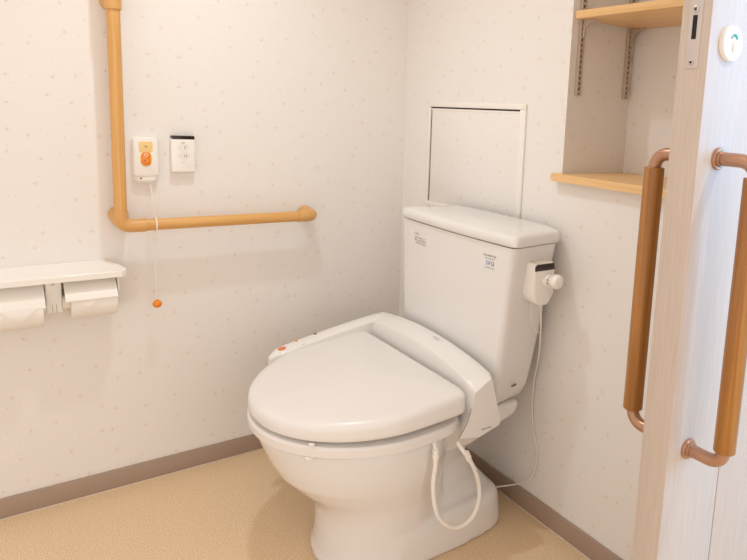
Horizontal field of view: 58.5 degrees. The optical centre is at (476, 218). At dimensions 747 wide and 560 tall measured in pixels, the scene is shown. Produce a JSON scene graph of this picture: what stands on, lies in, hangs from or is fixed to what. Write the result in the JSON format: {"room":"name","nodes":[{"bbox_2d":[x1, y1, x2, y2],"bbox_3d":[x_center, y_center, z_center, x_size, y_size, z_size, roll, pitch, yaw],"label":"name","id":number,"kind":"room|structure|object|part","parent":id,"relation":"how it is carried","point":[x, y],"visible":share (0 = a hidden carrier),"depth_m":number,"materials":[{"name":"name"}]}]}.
{"room":"accessible toilet room","nodes":[
{"label":"accessible toilet room","id":0,"kind":"room"},
{"bbox_2d":[0,0,408,497],"bbox_3d":[-1.073,-0.273,1.719,2.200,2.120,0.100,-4,11,-37],"label":"wall","id":1,"kind":"structure","parent":0,"point":[287,105],"depth_m":1.90,"materials":[{"name":"paint"}]},
{"bbox_2d":[0,259,126,314],"bbox_3d":[-1.097,0.191,1.664,0.367,0.129,0.099,-4,11,-37],"label":"paper holder","id":2,"kind":"object","parent":1,"relation":"attached to","point":[58,285],"visible":0.91,"depth_m":1.67,"materials":[{"name":"white plastic"}]},
{"bbox_2d":[0,300,44,331],"bbox_3d":[-1.161,0.230,1.617,0.152,0.094,0.097,-4,11,-37],"label":"toilet paper roll","id":3,"kind":"object","parent":2,"relation":"on","point":[30,318],"visible":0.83,"depth_m":1.60,"materials":[{"name":"white paper"}]},
{"bbox_3d":[-1.091,0.194,1.688,0.036,0.086,0.062,-4,11,-37],"label":"post","id":4,"kind":"part","parent":2,"relation":"part of","materials":[{"name":"white plastic"}]},
{"bbox_3d":[-1.127,0.198,1.698,0.335,0.101,0.012,-4,11,-37],"label":"plate","id":5,"kind":"part","parent":2,"relation":"part of","materials":[{"name":"white plastic"}]},
{"bbox_2d":[0,259,126,288],"bbox_3d":[-1.095,0.141,1.656,0.367,0.028,0.098,-4,11,-37],"label":"shelf","id":6,"kind":"object","parent":2,"relation":"attached to","point":[82,272],"depth_m":1.67,"materials":[{"name":"white plastic"}]},
{"bbox_2d":[69,297,117,317],"bbox_3d":[-1.013,0.212,1.732,0.106,0.089,0.092,-4,11,-37],"label":"toilet paper roll","id":7,"kind":"object","parent":2,"relation":"on","point":[108,305],"visible":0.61,"depth_m":1.70,"materials":[{"name":"white paper"}]},
{"bbox_2d":[0,434,262,520],"bbox_3d":[-1.092,0.752,1.835,1.994,0.059,0.010,-4,11,-37],"label":"baseboard","id":8,"kind":"structure","parent":1,"relation":"attached to","point":[16,505],"depth_m":1.89,"materials":[{"name":"beige"}]},
{"bbox_2d":[131,137,158,182],"bbox_3d":[-0.903,-0.160,1.790,0.064,0.126,0.029,-4,11,-37],"label":"button","id":9,"kind":"object","parent":1,"relation":"attached to","point":[144,150],"visible":1,"depth_m":1.78,"materials":[{"name":"white plastic"}]},
{"bbox_3d":[-0.896,-0.195,1.776,0.034,0.028,0.001,-4,11,-37],"label":"name plate","id":10,"kind":"part","parent":9,"relation":"part of","materials":[{"name":"yellow plastic"}]},
{"bbox_2d":[150,183,161,307],"bbox_3d":[-0.886,0.077,1.809,0.024,0.348,0.072,-4,11,-37],"label":"pull cord","id":11,"kind":"object","parent":9,"relation":"hanging from","point":[157,303],"visible":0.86,"depth_m":1.82,"materials":[{"name":"white plastic"}]},
{"bbox_3d":[-0.895,0.065,1.818,0.003,0.328,0.042,-5,12,-40],"label":"cord","id":12,"kind":"part","parent":11,"relation":"part of","materials":[{"name":"white fabric"}]},
{"bbox_2d":[169,135,194,171],"bbox_3d":[-0.829,-0.183,1.849,0.063,0.102,0.020,-4,11,-37],"label":"remote","id":13,"kind":"object","parent":1,"relation":"attached to","point":[182,148],"visible":1,"depth_m":1.84,"materials":[{"name":"white plastic"}]},
{"bbox_2d":[99,0,316,231],"bbox_3d":[-0.714,-0.594,1.822,0.579,1.242,0.086,-4,11,-37],"label":"handrail","id":14,"kind":"object","parent":1,"relation":"attached to","point":[118,215],"visible":1,"depth_m":1.71,"materials":[{"name":"brown wood"}]},
{"bbox_3d":[-0.912,-0.577,1.641,0.032,1.141,0.032,-4,11,-37],"label":"vertical rail","id":15,"kind":"part","parent":14,"relation":"part of","materials":[{"name":"brown wood"}]},
{"bbox_3d":[-0.721,0.004,1.903,0.464,0.032,0.032,-4,11,-37],"label":"horizontal rail","id":16,"kind":"part","parent":14,"relation":"part of","materials":[{"name":"brown wood"}]},
{"bbox_2d":[0,449,587,559],"bbox_3d":[0.084,1.069,0.574,3.500,0.060,3.700,-4,11,-37],"label":"floor","id":17,"kind":"structure","parent":0,"point":[240,507],"depth_m":1.74,"materials":[{"name":"laminate"}]},
{"bbox_2d":[247,205,563,559],"bbox_3d":[-0.233,0.418,1.725,0.700,0.835,0.648,-4,11,-37],"label":"toilet","id":18,"kind":"object","parent":17,"relation":"on","point":[373,418],"visible":1,"depth_m":1.63,"materials":[{"name":"white ceramic"}]},
{"bbox_3d":[-0.434,0.353,1.923,0.362,0.090,0.050,-5,12,-40],"label":"control arm","id":19,"kind":"part","parent":18,"relation":"part of","materials":[{"name":"white plastic"}]},
{"bbox_3d":[-0.342,0.479,1.673,0.456,0.030,0.528,-4,11,-37],"label":"seat","id":20,"kind":"part","parent":18,"relation":"part of","materials":[{"name":"white plastic"}]},
{"bbox_3d":[-0.354,0.419,1.667,0.434,0.075,0.556,-4,11,-37],"label":"lid","id":21,"kind":"part","parent":18,"relation":"part of","materials":[{"name":"white plastic"}]},
{"bbox_3d":[-0.263,0.654,1.759,0.643,0.356,0.487,-4,11,-37],"label":"bowl","id":22,"kind":"part","parent":18,"relation":"part of","materials":[{"name":"white ceramic"}]},
{"bbox_3d":[-0.014,0.251,1.850,0.175,0.447,0.516,-4,11,-37],"label":"tank","id":23,"kind":"part","parent":18,"relation":"part of","materials":[{"name":"white ceramic"}]},
{"bbox_3d":[-0.002,0.011,1.810,0.185,0.036,0.528,-4,11,-37],"label":"tank lid","id":24,"kind":"part","parent":18,"relation":"part of","materials":[{"name":"white ceramic"}]},
{"bbox_2d":[496,305,541,487],"bbox_3d":[0.127,0.494,1.790,0.089,0.607,0.185,-4,11,-37],"label":"power cord","id":25,"kind":"object","parent":18,"relation":"hanging from","point":[540,305],"visible":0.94,"depth_m":1.82,"materials":[{"name":"white plastic"}]},
{"bbox_3d":[0.198,0.155,1.611,0.037,0.037,0.028,-4,11,-37],"label":"knob","id":26,"kind":"part","parent":18,"relation":"part of","materials":[{"name":"white plastic"}]},
{"bbox_2d":[399,0,680,559],"bbox_3d":[0.248,-0.237,1.896,0.310,2.120,1.435,-4,11,-37],"label":"wall","id":27,"kind":"structure","parent":0,"point":[587,470],"depth_m":1.73,"materials":[{"name":"paint"}]},
{"bbox_2d":[426,102,527,218],"bbox_3d":[-0.015,-0.179,1.985,0.007,0.340,0.476,-4,11,-37],"label":"access panel","id":28,"kind":"object","parent":27,"relation":"attached to","point":[476,152],"visible":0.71,"depth_m":1.96,"materials":[{"name":"white plastic"}]},
{"bbox_2d":[466,448,622,559],"bbox_3d":[0.102,0.796,1.921,0.010,0.059,1.335,-4,11,-37],"label":"baseboard","id":29,"kind":"structure","parent":27,"relation":"attached to","point":[557,524],"depth_m":1.80,"materials":[{"name":"beige"}]},
{"bbox_2d":[574,0,597,95],"bbox_3d":[0.293,-0.744,1.584,0.017,0.878,0.054,-4,11,-37],"label":"shelf standard","id":30,"kind":"object","parent":27,"relation":"attached to","point":[583,4],"depth_m":1.65,"materials":[{"name":"silver metal"}]},
{"bbox_3d":[0.283,-0.472,1.623,0.004,0.042,0.045,-4,11,-37],"label":"shelf bracket","id":31,"kind":"part","parent":30,"relation":"part of","materials":[{"name":"beige metal"}]},
{"bbox_2d":[551,172,666,197],"bbox_3d":[0.463,-0.073,1.550,0.258,0.020,0.554,-4,11,-37],"label":"wall shelf","id":32,"kind":"object","parent":27,"relation":"attached to","point":[617,181],"visible":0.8,"depth_m":1.60,"materials":[{"name":"brown wood"}]},
{"bbox_2d":[576,0,683,28],"bbox_3d":[0.493,-0.472,1.491,0.236,0.019,0.505,-4,11,-37],"label":"wall shelf","id":33,"kind":"object","parent":27,"relation":"attached to","point":[657,13],"visible":0.72,"depth_m":1.54,"materials":[{"name":"brown wood"}]},
{"bbox_2d":[621,0,645,98],"bbox_3d":[0.439,-0.754,1.695,0.017,0.878,0.054,-4,11,-37],"label":"shelf standard","id":34,"kind":"object","parent":27,"relation":"attached to","point":[628,50],"depth_m":1.76,"materials":[{"name":"silver metal"}]},
{"bbox_3d":[0.428,-0.482,1.734,0.004,0.042,0.045,-4,11,-37],"label":"shelf bracket","id":35,"kind":"part","parent":34,"relation":"part of","materials":[{"name":"beige metal"}]},
{"bbox_3d":[1.013,-0.160,1.644,0.590,2.120,0.100,-4,11,-37],"label":"wall","id":36,"kind":"structure","parent":0,"visible":0},
{"bbox_2d":[623,0,746,559],"bbox_3d":[0.686,-0.080,1.298,0.937,2.022,0.218,-4,11,-37],"label":"door","id":37,"kind":"structure","parent":36,"relation":"in","point":[691,504],"depth_m":1.06,"materials":[{"name":"white wood"}]},
{"bbox_3d":[0.310,0.132,1.131,0.022,0.507,0.076,-4,11,-37],"label":"handle","id":38,"kind":"part","parent":37,"relation":"part of","materials":[{"name":"brown wood"}]},
{"bbox_3d":[0.329,-0.316,0.976,0.001,0.180,0.024,-4,11,-37],"label":"lock plate","id":39,"kind":"part","parent":37,"relation":"part of","materials":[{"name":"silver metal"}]},
{"bbox_3d":[0.389,0.152,1.030,0.022,0.507,0.076,-4,11,-37],"label":"handle","id":40,"kind":"part","parent":37,"relation":"part of","materials":[{"name":"brown metal"}]},
{"bbox_3d":[0.390,-0.259,0.987,0.009,0.017,0.004,-4,11,-37],"label":"coin slot knob","id":41,"kind":"part","parent":37,"relation":"part of","materials":[{"name":"white plastic"}]}
]}

